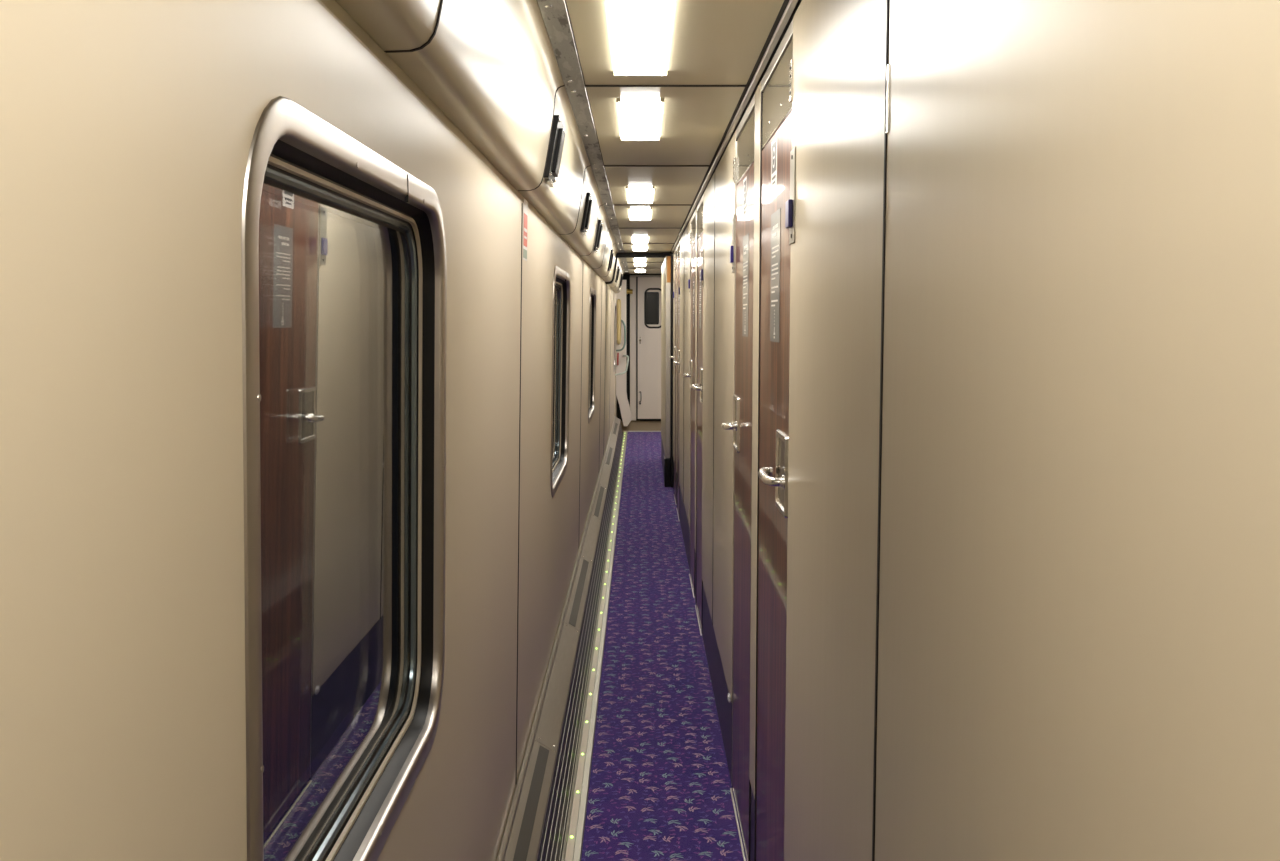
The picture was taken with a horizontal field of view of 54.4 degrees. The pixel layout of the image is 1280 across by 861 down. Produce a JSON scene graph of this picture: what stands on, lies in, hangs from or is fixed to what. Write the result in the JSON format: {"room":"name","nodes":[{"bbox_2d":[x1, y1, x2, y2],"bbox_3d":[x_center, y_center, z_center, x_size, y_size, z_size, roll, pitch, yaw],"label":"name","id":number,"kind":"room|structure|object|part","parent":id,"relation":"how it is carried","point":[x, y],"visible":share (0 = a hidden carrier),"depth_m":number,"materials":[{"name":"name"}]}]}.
{"room":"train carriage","nodes":[
{"label":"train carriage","id":0,"kind":"room"},
{"bbox_2d":[0,0,616,860],"bbox_3d":[-0.323,-0.165,6.662,0.075,1.975,19.300,0,5,0],"label":"wall","id":1,"kind":"structure","parent":0,"point":[127,127],"depth_m":0.80,"materials":[{"name":"beige"}]},
{"bbox_2d":[241,96,446,860],"bbox_3d":[-0.326,0.094,1.408,0.084,0.800,0.952,0,5,0],"label":"window","id":2,"kind":"structure","parent":1,"relation":"in","point":[344,338],"depth_m":1.37,"materials":[{"name":"silver metal"}]},
{"bbox_3d":[-0.339,0.094,1.408,0.018,0.688,0.840,0,5,0],"label":"glass","id":3,"kind":"part","parent":2,"relation":"part of","materials":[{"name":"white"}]},
{"bbox_3d":[-0.324,0.094,1.408,0.018,0.718,0.870,0,5,0],"label":"trim","id":4,"kind":"part","parent":2,"relation":"part of","materials":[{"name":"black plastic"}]},
{"bbox_2d":[317,0,615,293],"bbox_3d":[-0.298,-0.838,6.049,0.024,0.028,18.200,0,5,0],"label":"trim","id":5,"kind":"structure","parent":1,"relation":"attached to","point":[331,6],"depth_m":1.61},
{"bbox_2d":[335,0,624,292],"bbox_3d":[-0.260,-0.983,6.036,0.160,0.263,18.200,0,5,0],"label":"overhead wall panel","id":6,"kind":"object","parent":1,"relation":"attached to","point":[491,67],"depth_m":2.12,"materials":[{"name":"beige"}]},
{"bbox_3d":[-0.239,-0.496,0.646,0.114,0.256,1.569,0,5,0],"label":"coving panel","id":7,"kind":"part","parent":6,"relation":"part of","materials":[{"name":"plastic"}]},
{"bbox_3d":[-0.239,-0.637,2.214,0.114,0.256,1.569,0,5,0],"label":"coving panel","id":8,"kind":"part","parent":6,"relation":"part of","materials":[{"name":"plastic"}]},
{"bbox_3d":[-0.239,-0.778,3.783,0.114,0.256,1.569,0,5,0],"label":"coving panel","id":9,"kind":"part","parent":6,"relation":"part of","materials":[{"name":"plastic"}]},
{"bbox_3d":[-0.239,-0.919,5.352,0.114,0.256,1.569,0,5,0],"label":"coving panel","id":10,"kind":"part","parent":6,"relation":"part of","materials":[{"name":"plastic"}]},
{"bbox_3d":[-0.239,-1.060,6.920,0.114,0.256,1.569,0,5,0],"label":"coving panel","id":11,"kind":"part","parent":6,"relation":"part of","materials":[{"name":"plastic"}]},
{"bbox_3d":[-0.239,-1.201,8.489,0.114,0.256,1.569,0,5,0],"label":"coving panel","id":12,"kind":"part","parent":6,"relation":"part of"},
{"bbox_3d":[-0.239,-1.331,9.927,0.114,0.256,1.307,0,5,0],"label":"coving panel","id":13,"kind":"part","parent":6,"relation":"part of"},
{"bbox_3d":[-0.239,-1.483,11.626,0.114,0.256,1.569,0,5,0],"label":"coving panel","id":14,"kind":"part","parent":6,"relation":"part of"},
{"bbox_3d":[-0.239,-1.624,13.195,0.114,0.256,1.569,0,5,0],"label":"coving panel","id":15,"kind":"part","parent":6,"relation":"part of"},
{"bbox_2d":[523,198,527,260],"bbox_3d":[-0.287,-0.502,3.123,0.004,0.150,0.110,0,5,0],"label":"sticker","id":16,"kind":"object","parent":1,"relation":"attached to","point":[525,204],"visible":1,"depth_m":3.11,"materials":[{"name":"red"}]},
{"bbox_3d":[-0.314,0.035,4.710,0.053,1.477,3.238,0,5,0],"label":"wall panel","id":17,"kind":"part","parent":1,"relation":"part of","materials":[{"name":"plastic"}]},
{"bbox_2d":[544,115,564,186],"bbox_3d":[-0.213,-0.694,3.115,0.046,0.158,0.190,0,5,0],"label":"wall box","id":18,"kind":"object","parent":1,"relation":"attached to","point":[557,139],"visible":1,"depth_m":3.07,"materials":[{"name":"black plastic"}]},
{"bbox_2d":[551,266,570,496],"bbox_3d":[-0.326,-0.200,4.681,0.084,0.800,1.010,0,5,0],"label":"window","id":19,"kind":"structure","parent":1,"relation":"in","point":[561,282],"depth_m":5.11,"materials":[{"name":"silver metal"}]},
{"bbox_3d":[-0.339,-0.200,4.681,0.018,0.688,0.898,0,5,0],"label":"glass","id":20,"kind":"part","parent":19,"relation":"part of","materials":[{"name":"black"}]},
{"bbox_3d":[-0.324,-0.200,4.681,0.018,0.718,0.928,0,5,0],"label":"trim","id":21,"kind":"part","parent":19,"relation":"part of","materials":[{"name":"beige plastic"}]},
{"bbox_2d":[537,0,628,271],"bbox_3d":[-0.157,-1.099,6.026,0.048,0.005,18.200,0,5,0],"label":"trim","id":22,"kind":"structure","parent":1,"relation":"attached to","point":[554,13],"depth_m":3.04,"materials":[{"name":"metal"}]},
{"bbox_2d":[580,192,592,235],"bbox_3d":[-0.213,-0.861,4.973,0.046,0.158,0.190,0,5,0],"label":"wall box","id":23,"kind":"object","parent":1,"relation":"attached to","point":[589,203],"visible":0.99,"depth_m":4.92,"materials":[{"name":"black plastic"}]},
{"bbox_3d":[-0.314,-0.252,7.894,0.053,1.477,3.143,0,5,0],"label":"wall panel","id":24,"kind":"part","parent":1,"relation":"part of","materials":[{"name":"plastic"}]},
{"bbox_2d":[588,288,595,423],"bbox_3d":[-0.326,-0.472,7.709,0.084,0.800,1.020,0,5,0],"label":"window","id":25,"kind":"structure","parent":1,"relation":"in","point":[592,310],"depth_m":8.17,"materials":[{"name":"glass"}]},
{"bbox_3d":[-0.324,-0.472,7.709,0.018,0.718,0.938,0,5,0],"label":"trim","id":26,"kind":"part","parent":25,"relation":"part of","materials":[{"name":"beige plastic"}]},
{"bbox_2d":[561,432,622,857],"bbox_3d":[-0.302,0.860,6.403,0.295,0.019,18.600,0,5,0],"label":"trim","id":27,"kind":"structure","parent":1,"relation":"attached to","point":[622,432],"depth_m":4.62,"materials":[{"name":"black"}]},
{"bbox_2d":[496,416,622,860],"bbox_3d":[-0.263,0.751,6.092,0.111,0.250,18.000,0,5,0],"label":"heater cover","id":28,"kind":"object","parent":27,"relation":"on","point":[535,827],"visible":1,"depth_m":3.97,"materials":[{"name":"silver metal"}]},
{"bbox_3d":[-0.266,0.954,2.839,0.064,0.046,1.342,0,5,0],"label":"casing panel","id":29,"kind":"part","parent":28,"relation":"part of","materials":[{"name":"metal"}]},
{"bbox_2d":[513,745,548,860],"bbox_3d":[-0.267,0.948,2.839,0.026,0.016,1.305,0,5,0],"label":"vent","id":30,"kind":"object","parent":28,"relation":"attached to","point":[528,821],"depth_m":3.07,"materials":[{"name":"grey"}]},
{"bbox_3d":[-0.266,0.832,4.189,0.064,0.046,1.362,0,5,0],"label":"casing panel","id":31,"kind":"part","parent":28,"relation":"part of","materials":[{"name":"metal"}]},
{"bbox_3d":[-0.266,0.711,5.538,0.064,0.046,1.342,0,5,0],"label":"casing panel","id":32,"kind":"part","parent":28,"relation":"part of","materials":[{"name":"metal"}]},
{"bbox_2d":[569,559,588,626],"bbox_3d":[-0.267,0.705,5.538,0.026,0.016,1.305,0,5,0],"label":"vent","id":33,"kind":"object","parent":28,"relation":"attached to","point":[579,588],"depth_m":5.45,"materials":[{"name":"grey"}]},
{"bbox_3d":[-0.266,0.589,6.888,0.064,0.046,1.362,0,5,0],"label":"casing panel","id":34,"kind":"part","parent":28,"relation":"part of","materials":[{"name":"metal"}]},
{"bbox_2d":[594,486,603,516],"bbox_3d":[-0.267,0.462,8.237,0.026,0.016,1.305,0,5,0],"label":"vent","id":35,"kind":"object","parent":28,"relation":"attached to","point":[599,490],"depth_m":8.17,"materials":[{"name":"grey"}]},
{"bbox_3d":[-0.266,0.468,8.238,0.064,0.046,1.342,0,5,0],"label":"casing panel","id":36,"kind":"part","parent":28,"relation":"part of","materials":[{"name":"metal"}]},
{"bbox_3d":[-0.266,0.347,9.587,0.064,0.046,1.362,0,5,0],"label":"casing panel","id":37,"kind":"part","parent":28,"relation":"part of","materials":[{"name":"metal"}]},
{"bbox_2d":[606,447,612,464],"bbox_3d":[-0.267,0.219,10.936,0.026,0.016,1.305,0,5,0],"label":"vent","id":38,"kind":"object","parent":28,"relation":"attached to","point":[609,450],"depth_m":10.89,"materials":[{"name":"grey"}]},
{"bbox_3d":[-0.266,0.225,10.937,0.064,0.046,1.342,0,5,0],"label":"casing panel","id":39,"kind":"part","parent":28,"relation":"part of","materials":[{"name":"metal"}]},
{"bbox_3d":[-0.266,0.104,12.286,0.064,0.046,1.362,0,5,0],"label":"casing panel","id":40,"kind":"part","parent":28,"relation":"part of","materials":[{"name":"metal"}]},
{"bbox_2d":[613,423,617,434],"bbox_3d":[-0.267,-0.024,13.635,0.026,0.016,1.305,0,5,0],"label":"vent","id":41,"kind":"object","parent":28,"relation":"attached to","point":[615,425],"depth_m":13.58,"materials":[{"name":"grey"}]},
{"bbox_3d":[-0.266,-0.018,13.636,0.064,0.046,1.342,0,5,0],"label":"casing panel","id":42,"kind":"part","parent":28,"relation":"part of","materials":[{"name":"metal"}]},
{"bbox_3d":[-0.266,-0.111,14.677,0.064,0.046,0.742,0,5,0],"label":"casing panel","id":43,"kind":"part","parent":28,"relation":"part of","materials":[{"name":"metal"}]},
{"bbox_2d":[561,431,627,860],"bbox_3d":[-0.180,0.843,6.401,0.050,0.013,18.600,0,5,0],"label":"light strip","id":44,"kind":"object","parent":27,"relation":"on","point":[575,826],"visible":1,"depth_m":4.51,"materials":[{"name":"metal"}]},
{"bbox_2d":[593,220,602,252],"bbox_3d":[-0.213,-0.982,6.317,0.046,0.158,0.190,0,5,0],"label":"wall box","id":45,"kind":"object","parent":1,"relation":"attached to","point":[599,227],"visible":0.98,"depth_m":6.27,"materials":[{"name":"black plastic"}]},
{"bbox_3d":[-0.314,-0.447,10.060,0.053,1.477,1.193,0,5,0],"label":"wall panel","id":46,"kind":"part","parent":1,"relation":"part of","materials":[{"name":"plastic"}]},
{"bbox_3d":[-0.314,-0.593,11.689,0.053,1.477,1.803,0,5,0],"label":"wall panel","id":47,"kind":"part","parent":1,"relation":"part of","materials":[{"name":"plastic"}]},
{"bbox_2d":[607,249,613,271],"bbox_3d":[-0.213,-1.224,9.007,0.046,0.158,0.190,0,5,0],"label":"wall box","id":48,"kind":"object","parent":1,"relation":"attached to","point":[611,252],"visible":0.98,"depth_m":8.93,"materials":[{"name":"black plastic"}]},
{"bbox_3d":[-0.314,-0.793,13.910,0.053,1.477,2.643,0,5,0],"label":"wall panel","id":49,"kind":"part","parent":1,"relation":"part of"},
{"bbox_2d":[614,303,615,370],"bbox_3d":[-0.326,-1.102,14.710,0.084,0.800,0.900,0,5,0],"label":"window","id":50,"kind":"structure","parent":1,"relation":"in","point":[615,303],"depth_m":15.12,"materials":[{"name":"glass"}]},
{"bbox_2d":[615,266,619,282],"bbox_3d":[-0.213,-1.472,11.765,0.046,0.158,0.190,0,5,0],"label":"wall box","id":51,"kind":"object","parent":1,"relation":"attached to","point":[618,269],"visible":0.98,"depth_m":11.70,"materials":[{"name":"black plastic"}]},
{"bbox_2d":[617,299,620,343],"bbox_3d":[-0.262,-1.355,15.518,0.052,0.567,0.071,0,5,0],"label":"grab rail","id":52,"kind":"object","parent":1,"relation":"attached to","point":[618,300],"visible":1,"depth_m":15.49,"materials":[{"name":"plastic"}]},
{"bbox_2d":[616,280,631,425],"bbox_3d":[-0.204,-0.978,15.756,0.192,1.835,0.240,0,5,0],"label":"gangway cover","id":53,"kind":"object","parent":1,"relation":"attached to","point":[621,380],"visible":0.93,"depth_m":15.65,"materials":[{"name":"beige plastic"}]},
{"bbox_2d":[616,320,625,350],"bbox_3d":[-0.222,-1.184,15.533,0.092,0.399,0.129,-5,7,-42],"label":"handle","id":54,"kind":"object","parent":53,"relation":"attached to","point":[622,321],"visible":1,"depth_m":15.49,"materials":[{"name":"grey"}]},
{"bbox_2d":[615,355,628,375],"bbox_3d":[-0.211,-0.811,15.429,0.100,0.246,0.429,1,5,13],"label":"handle","id":55,"kind":"object","parent":53,"relation":"attached to","point":[627,356],"visible":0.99,"depth_m":15.51,"materials":[{"name":"grey"}]},
{"bbox_2d":[617,274,660,420],"bbox_3d":[0.470,-1.046,16.312,1.740,2.000,0.120,0,5,0],"label":"wall","id":56,"kind":"structure","parent":0,"point":[630,279],"depth_m":16.27,"materials":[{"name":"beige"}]},
{"bbox_2d":[626,289,632,293],"bbox_3d":[-0.135,-1.798,16.134,0.080,0.060,0.260,0,5,0],"label":"buffer","id":57,"kind":"object","parent":56,"relation":"attached to","point":[628,291],"visible":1,"depth_m":16.06,"materials":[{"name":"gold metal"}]},
{"bbox_3d":[-0.090,-1.064,16.270,0.084,1.875,0.040,0,5,0],"label":"jamb panel","id":58,"kind":"part","parent":56,"relation":"part of","materials":[{"name":"beige plastic"}]},
{"bbox_2d":[621,421,660,431],"bbox_3d":[0.480,-0.046,16.036,1.620,0.098,0.748,0,5,0],"label":"trim","id":59,"kind":"structure","parent":56,"relation":"attached to","point":[633,425],"depth_m":15.99,"materials":[{"name":"plastic"}]},
{"bbox_2d":[636,277,660,418],"bbox_3d":[0.134,-1.071,16.237,0.363,1.845,0.065,0,5,0],"label":"door","id":60,"kind":"structure","parent":56,"relation":"in","point":[648,289],"depth_m":16.24,"materials":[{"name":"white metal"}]},
{"bbox_2d":[581,432,746,860],"bbox_3d":[0.092,0.860,6.403,0.495,0.020,18.600,0,5,0],"label":"floor","id":61,"kind":"structure","parent":0,"point":[660,785],"depth_m":4.51,"materials":[{"name":"carpet"}]},
{"bbox_2d":[628,431,660,431],"bbox_3d":[0.085,0.011,15.664,0.480,0.012,0.030,0,5,0],"label":"trim","id":62,"kind":"structure","parent":61,"relation":"on","point":[628,431],"depth_m":15.65,"materials":[{"name":"silver metal"}]},
{"bbox_2d":[661,256,670,486],"bbox_3d":[0.232,-0.583,11.515,0.052,1.936,2.158,0,5,0],"label":"wall","id":63,"kind":"structure","parent":0,"point":[666,266],"depth_m":10.51,"materials":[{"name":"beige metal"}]},
{"bbox_2d":[603,253,672,486],"bbox_3d":[-0.005,-0.520,10.600,0.650,1.976,0.363,0,5,0],"label":"trim","id":64,"kind":"structure","parent":63,"relation":"attached to","point":[618,255],"depth_m":10.50,"materials":[{"name":"black metal"}]},
{"bbox_3d":[0.236,0.247,11.747,0.040,0.242,1.845,0,5,0],"label":"kick panel","id":65,"kind":"part","parent":63,"relation":"part of","materials":[{"name":"grey plastic"}]},
{"bbox_2d":[670,365,670,418],"bbox_3d":[0.778,-0.696,12.567,1.044,1.975,0.038,0,5,0],"label":"wall","id":66,"kind":"structure","parent":0,"point":[670,365],"depth_m":12.57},
{"bbox_2d":[565,0,783,273],"bbox_3d":[0.000,-1.168,6.597,0.720,0.038,19.350,0,5,0],"label":"ceiling","id":67,"kind":"structure","parent":0,"point":[715,46],"depth_m":3.14,"materials":[{"name":"beige"}]},
{"bbox_2d":[616,98,663,140],"bbox_3d":[0.001,-0.869,3.501,0.122,0.011,0.698,0,5,0],"label":"recessed light","id":68,"kind":"object","parent":67,"relation":"in","point":[640,118],"visible":1,"depth_m":3.42,"materials":[{"name":"white"}]},
{"bbox_2d":[628,208,651,220],"bbox_3d":[0.001,-1.151,6.639,0.122,0.011,0.698,0,5,0],"label":"recessed light","id":69,"kind":"object","parent":67,"relation":"in","point":[634,213],"visible":1,"depth_m":6.54,"materials":[{"name":"white"}]},
{"bbox_2d":[631,236,648,242],"bbox_3d":[0.001,-1.341,8.750,0.122,0.011,0.698,0,5,0],"label":"recessed light","id":70,"kind":"object","parent":67,"relation":"in","point":[635,239],"visible":1,"depth_m":8.67,"materials":[{"name":"white"}]},
{"bbox_2d":[632,245,647,250],"bbox_3d":[0.001,-1.433,9.776,0.122,0.011,0.698,0,5,0],"label":"recessed light","id":71,"kind":"object","parent":67,"relation":"in","point":[635,247],"visible":1,"depth_m":9.65,"materials":[{"name":"white"}]},
{"bbox_2d":[633,258,646,261],"bbox_3d":[0.001,-1.618,11.833,0.122,0.011,0.698,0,5,0],"label":"recessed light","id":72,"kind":"object","parent":67,"relation":"in","point":[635,259],"visible":0.77,"depth_m":11.62,"materials":[{"name":"white"}]},
{"bbox_2d":[634,263,645,266],"bbox_3d":[0.001,-1.709,12.848,0.122,0.011,0.698,0,5,0],"label":"recessed light","id":73,"kind":"object","parent":67,"relation":"in","point":[635,264],"visible":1,"depth_m":12.80,"materials":[{"name":"white"}]},
{"bbox_2d":[635,269,644,272],"bbox_3d":[0.001,-1.862,14.542,0.122,0.011,0.698,0,5,0],"label":"recessed light","id":74,"kind":"object","parent":67,"relation":"in","point":[636,270],"visible":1,"depth_m":14.28,"materials":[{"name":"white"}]},
{"bbox_2d":[607,0,673,75],"bbox_3d":[0.001,-0.776,2.475,0.122,0.011,0.698,0,5,0],"label":"recessed light","id":75,"kind":"object","parent":67,"relation":"in","point":[640,30],"visible":1,"depth_m":2.41,"materials":[{"name":"white"}]},
{"bbox_2d":[626,186,654,203],"bbox_3d":[0.001,-1.058,5.613,0.122,0.011,0.698,0,5,0],"label":"recessed light","id":76,"kind":"object","parent":67,"relation":"in","point":[635,194],"visible":1,"depth_m":5.52,"materials":[{"name":"white"}]},
{"bbox_3d":[0.089,-1.892,14.752,0.441,0.012,1.569,0,5,0],"label":"panel","id":77,"kind":"part","parent":67,"relation":"part of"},
{"bbox_3d":[0.089,-1.751,13.184,0.441,0.012,1.569,0,5,0],"label":"panel","id":78,"kind":"part","parent":67,"relation":"part of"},
{"bbox_3d":[0.089,-1.610,11.615,0.441,0.012,1.569,0,5,0],"label":"panel","id":79,"kind":"part","parent":67,"relation":"part of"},
{"bbox_3d":[0.062,-1.469,10.046,0.386,0.012,1.569,0,5,0],"label":"panel","id":80,"kind":"part","parent":67,"relation":"part of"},
{"bbox_3d":[0.062,-1.328,8.478,0.386,0.012,1.569,0,5,0],"label":"panel","id":81,"kind":"part","parent":67,"relation":"part of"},
{"bbox_3d":[0.062,-1.187,6.909,0.386,0.012,1.569,0,5,0],"label":"panel","id":82,"kind":"part","parent":67,"relation":"part of","materials":[{"name":"plastic"}]},
{"bbox_3d":[0.062,-1.046,5.340,0.386,0.012,1.569,0,5,0],"label":"panel","id":83,"kind":"part","parent":67,"relation":"part of","materials":[{"name":"plastic"}]},
{"bbox_3d":[0.062,-0.904,3.772,0.386,0.012,1.569,0,5,0],"label":"panel","id":84,"kind":"part","parent":67,"relation":"part of","materials":[{"name":"plastic"}]},
{"bbox_3d":[0.062,-0.763,2.203,0.386,0.012,1.569,0,5,0],"label":"panel","id":85,"kind":"part","parent":67,"relation":"part of","materials":[{"name":"plastic"}]},
{"bbox_2d":[673,0,1279,860],"bbox_3d":[0.317,0.081,3.747,0.086,2.007,13.450,0,5,0],"label":"wall","id":86,"kind":"structure","parent":0,"point":[1033,547],"depth_m":0.89,"materials":[{"name":"beige"}]},
{"bbox_2d":[669,252,676,503],"bbox_3d":[0.275,-0.420,9.750,0.084,1.930,0.663,0,5,0],"label":"door","id":87,"kind":"structure","parent":86,"relation":"in","point":[674,357],"depth_m":9.78,"materials":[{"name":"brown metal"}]},
{"bbox_3d":[0.297,-0.609,10.203,0.042,1.700,0.408,0,5,0],"label":"wall panel","id":88,"kind":"part","parent":86,"relation":"part of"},
{"bbox_2d":[673,246,679,520],"bbox_3d":[0.275,-0.345,8.916,0.084,1.930,0.663,0,5,0],"label":"door","id":89,"kind":"structure","parent":86,"relation":"in","point":[675,361],"depth_m":9.02,"materials":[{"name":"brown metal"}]},
{"bbox_3d":[0.276,-0.486,8.746,0.006,0.155,0.168,0,5,0],"label":"handle plate","id":90,"kind":"part","parent":89,"relation":"part of","materials":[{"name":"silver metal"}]},
{"bbox_3d":[0.297,-0.529,9.320,0.042,1.700,0.140,0,5,0],"label":"wall panel","id":91,"kind":"part","parent":86,"relation":"part of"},
{"bbox_3d":[0.297,-0.431,8.232,0.042,1.700,0.821,0,5,0],"label":"wall panel","id":92,"kind":"part","parent":86,"relation":"part of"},
{"bbox_3d":[0.297,-0.350,7.332,0.042,1.700,0.973,0,5,0],"label":"wall panel","id":93,"kind":"part","parent":86,"relation":"part of","materials":[{"name":"plastic"}]},
{"bbox_2d":[683,217,695,597],"bbox_3d":[0.275,-0.137,6.598,0.084,1.930,0.663,0,5,0],"label":"door","id":94,"kind":"structure","parent":86,"relation":"in","point":[691,375],"depth_m":6.62,"materials":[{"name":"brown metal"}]},
{"bbox_3d":[0.276,-0.306,6.741,0.006,0.155,0.168,0,5,0],"label":"handle plate","id":95,"kind":"part","parent":94,"relation":"part of","materials":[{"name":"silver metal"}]},
{"bbox_2d":[693,275,694,327],"bbox_3d":[0.278,-0.666,6.452,0.001,0.266,0.174,0,5,0],"label":"poster","id":96,"kind":"object","parent":94,"relation":"attached to","point":[694,275],"visible":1,"depth_m":6.46,"materials":[{"name":"white paper"}]},
{"bbox_3d":[0.297,-0.246,6.168,0.042,1.700,0.140,0,5,0],"label":"wall panel","id":97,"kind":"part","parent":86,"relation":"part of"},
{"bbox_2d":[692,204,703,635],"bbox_3d":[0.275,-0.062,5.764,0.084,1.930,0.663,0,5,0],"label":"door","id":98,"kind":"structure","parent":86,"relation":"in","point":[699,386],"depth_m":5.84,"materials":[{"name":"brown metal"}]},
{"bbox_3d":[0.251,-0.194,5.596,0.041,0.025,0.131,-1,5,-7],"label":"lever","id":99,"kind":"part","parent":98,"relation":"part of","materials":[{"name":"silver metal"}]},
{"bbox_2d":[699,271,701,328],"bbox_3d":[0.278,-0.601,5.733,0.001,0.266,0.174,0,5,0],"label":"poster","id":100,"kind":"object","parent":98,"relation":"attached to","point":[700,271],"visible":1,"depth_m":5.72,"materials":[{"name":"white paper"}]},
{"bbox_3d":[0.276,-0.203,5.593,0.006,0.155,0.168,0,5,0],"label":"handle plate","id":101,"kind":"part","parent":98,"relation":"part of","materials":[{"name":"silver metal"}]},
{"bbox_3d":[0.274,-0.706,5.407,0.002,0.167,0.067,0,5,0],"label":"catch plate","id":102,"kind":"part","parent":98,"relation":"part of","materials":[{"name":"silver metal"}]},
{"bbox_3d":[0.297,-0.147,5.071,0.042,1.700,0.838,0,5,0],"label":"wall panel","id":103,"kind":"part","parent":86,"relation":"part of","materials":[{"name":"plastic"}]},
{"bbox_2d":[673,459,754,860],"bbox_3d":[0.299,0.953,3.811,0.038,0.259,13.420,0,5,0],"label":"baseboard","id":104,"kind":"structure","parent":86,"relation":"attached to","point":[719,684],"depth_m":4.55,"materials":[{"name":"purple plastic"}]},
{"bbox_3d":[0.299,0.370,10.290,0.038,0.259,0.408,0,5,0],"label":"skirting panel","id":105,"kind":"part","parent":104,"relation":"part of","materials":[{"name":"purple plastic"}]},
{"bbox_3d":[0.299,0.591,7.832,0.038,0.259,1.801,0,5,0],"label":"skirting panel","id":106,"kind":"part","parent":104,"relation":"part of","materials":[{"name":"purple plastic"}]},
{"bbox_3d":[0.299,0.733,6.256,0.038,0.259,0.140,0,5,0],"label":"skirting panel","id":107,"kind":"part","parent":104,"relation":"part of","materials":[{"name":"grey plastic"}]},
{"bbox_3d":[0.299,0.875,4.672,0.038,0.259,1.816,0,5,0],"label":"skirting panel","id":108,"kind":"part","parent":104,"relation":"part of","materials":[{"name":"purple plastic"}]},
{"bbox_3d":[0.299,1.018,3.089,0.038,0.259,0.140,0,5,0],"label":"skirting panel","id":109,"kind":"part","parent":104,"relation":"part of","materials":[{"name":"metal"}]},
{"bbox_3d":[0.297,-0.065,4.163,0.042,1.700,0.971,0,5,0],"label":"wall panel","id":110,"kind":"part","parent":86,"relation":"part of","materials":[{"name":"plastic"}]},
{"bbox_2d":[671,0,801,251],"bbox_3d":[0.268,-0.883,3.661,0.012,0.010,13.450,0,5,0],"label":"trim","id":111,"kind":"structure","parent":86,"relation":"attached to","point":[791,5],"depth_m":3.00,"materials":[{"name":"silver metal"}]},
{"bbox_2d":[721,111,753,860],"bbox_3d":[0.275,0.148,3.431,0.084,1.930,0.663,0,5,0],"label":"door","id":112,"kind":"structure","parent":86,"relation":"in","point":[743,163],"depth_m":3.42,"materials":[{"name":"brown wood"}]},
{"bbox_3d":[0.251,-0.012,3.572,0.041,0.025,0.131,1,5,7],"label":"lever","id":113,"kind":"part","parent":112,"relation":"part of","materials":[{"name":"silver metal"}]},
{"bbox_3d":[0.274,-0.549,3.667,0.002,0.167,0.067,0,5,0],"label":"catch plate","id":114,"kind":"part","parent":112,"relation":"part of","materials":[{"name":"silver metal"}]},
{"bbox_3d":[0.275,-0.755,3.616,0.006,0.072,0.026,0,5,0],"label":"keep plate","id":115,"kind":"part","parent":112,"relation":"part of","materials":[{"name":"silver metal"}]},
{"bbox_3d":[0.276,-0.021,3.574,0.006,0.155,0.168,0,5,0],"label":"handle plate","id":116,"kind":"part","parent":112,"relation":"part of","materials":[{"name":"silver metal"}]},
{"bbox_2d":[743,176,746,217],"bbox_3d":[0.278,-0.619,3.304,0.001,0.100,0.104,0,5,0],"label":"sticker","id":117,"kind":"object","parent":112,"relation":"attached to","point":[745,179],"visible":1,"depth_m":3.28,"materials":[{"name":"grey"}]},
{"bbox_2d":[742,233,748,336],"bbox_3d":[0.278,-0.381,3.285,0.001,0.266,0.174,0,5,0],"label":"poster","id":118,"kind":"object","parent":112,"relation":"attached to","point":[746,237],"visible":1,"depth_m":3.28,"materials":[{"name":"white paper"}]},
{"bbox_3d":[0.297,0.039,3.001,0.042,1.700,0.140,0,5,0],"label":"wall panel","id":119,"kind":"part","parent":86,"relation":"part of","materials":[{"name":"plastic"}]},
{"bbox_2d":[756,39,795,860],"bbox_3d":[0.275,0.223,2.597,0.084,1.930,0.663,0,5,0],"label":"door","id":120,"kind":"structure","parent":86,"relation":"in","point":[777,98],"depth_m":2.58,"materials":[{"name":"brown wood"}]},
{"bbox_3d":[0.251,0.091,2.429,0.041,0.025,0.131,-1,5,-7],"label":"lever","id":121,"kind":"part","parent":120,"relation":"part of","materials":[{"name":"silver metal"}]},
{"bbox_2d":[771,136,776,189],"bbox_3d":[0.278,-0.554,2.585,0.001,0.100,0.104,0,5,0],"label":"sticker","id":122,"kind":"object","parent":120,"relation":"attached to","point":[774,142],"visible":1,"depth_m":2.57,"materials":[{"name":"white"}]},
{"bbox_2d":[770,208,780,341],"bbox_3d":[0.278,-0.316,2.566,0.001,0.266,0.174,0,5,0],"label":"poster","id":123,"kind":"object","parent":120,"relation":"attached to","point":[776,216],"visible":1,"depth_m":2.56,"materials":[{"name":"grey paper"}]},
{"bbox_3d":[0.276,0.082,2.426,0.006,0.155,0.168,0,5,0],"label":"handle plate","id":124,"kind":"part","parent":120,"relation":"part of","materials":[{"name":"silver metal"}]},
{"bbox_3d":[0.275,-0.632,2.253,0.006,0.072,0.026,0,5,0],"label":"keep plate","id":125,"kind":"part","parent":120,"relation":"part of","materials":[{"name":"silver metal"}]},
{"bbox_3d":[0.274,-0.421,2.240,0.002,0.167,0.067,0,5,0],"label":"catch plate","id":126,"kind":"part","parent":120,"relation":"part of","materials":[{"name":"silver metal"}]},
{"bbox_3d":[0.297,0.140,1.883,0.042,1.700,0.880,0,5,0],"label":"wall panel","id":127,"kind":"part","parent":86,"relation":"part of","materials":[{"name":"plastic"}]},
{"bbox_3d":[0.297,0.378,-0.761,0.042,1.700,4.416,0,5,0],"label":"wall panel","id":128,"kind":"part","parent":86,"relation":"part of","materials":[{"name":"plastic"}]}
]}

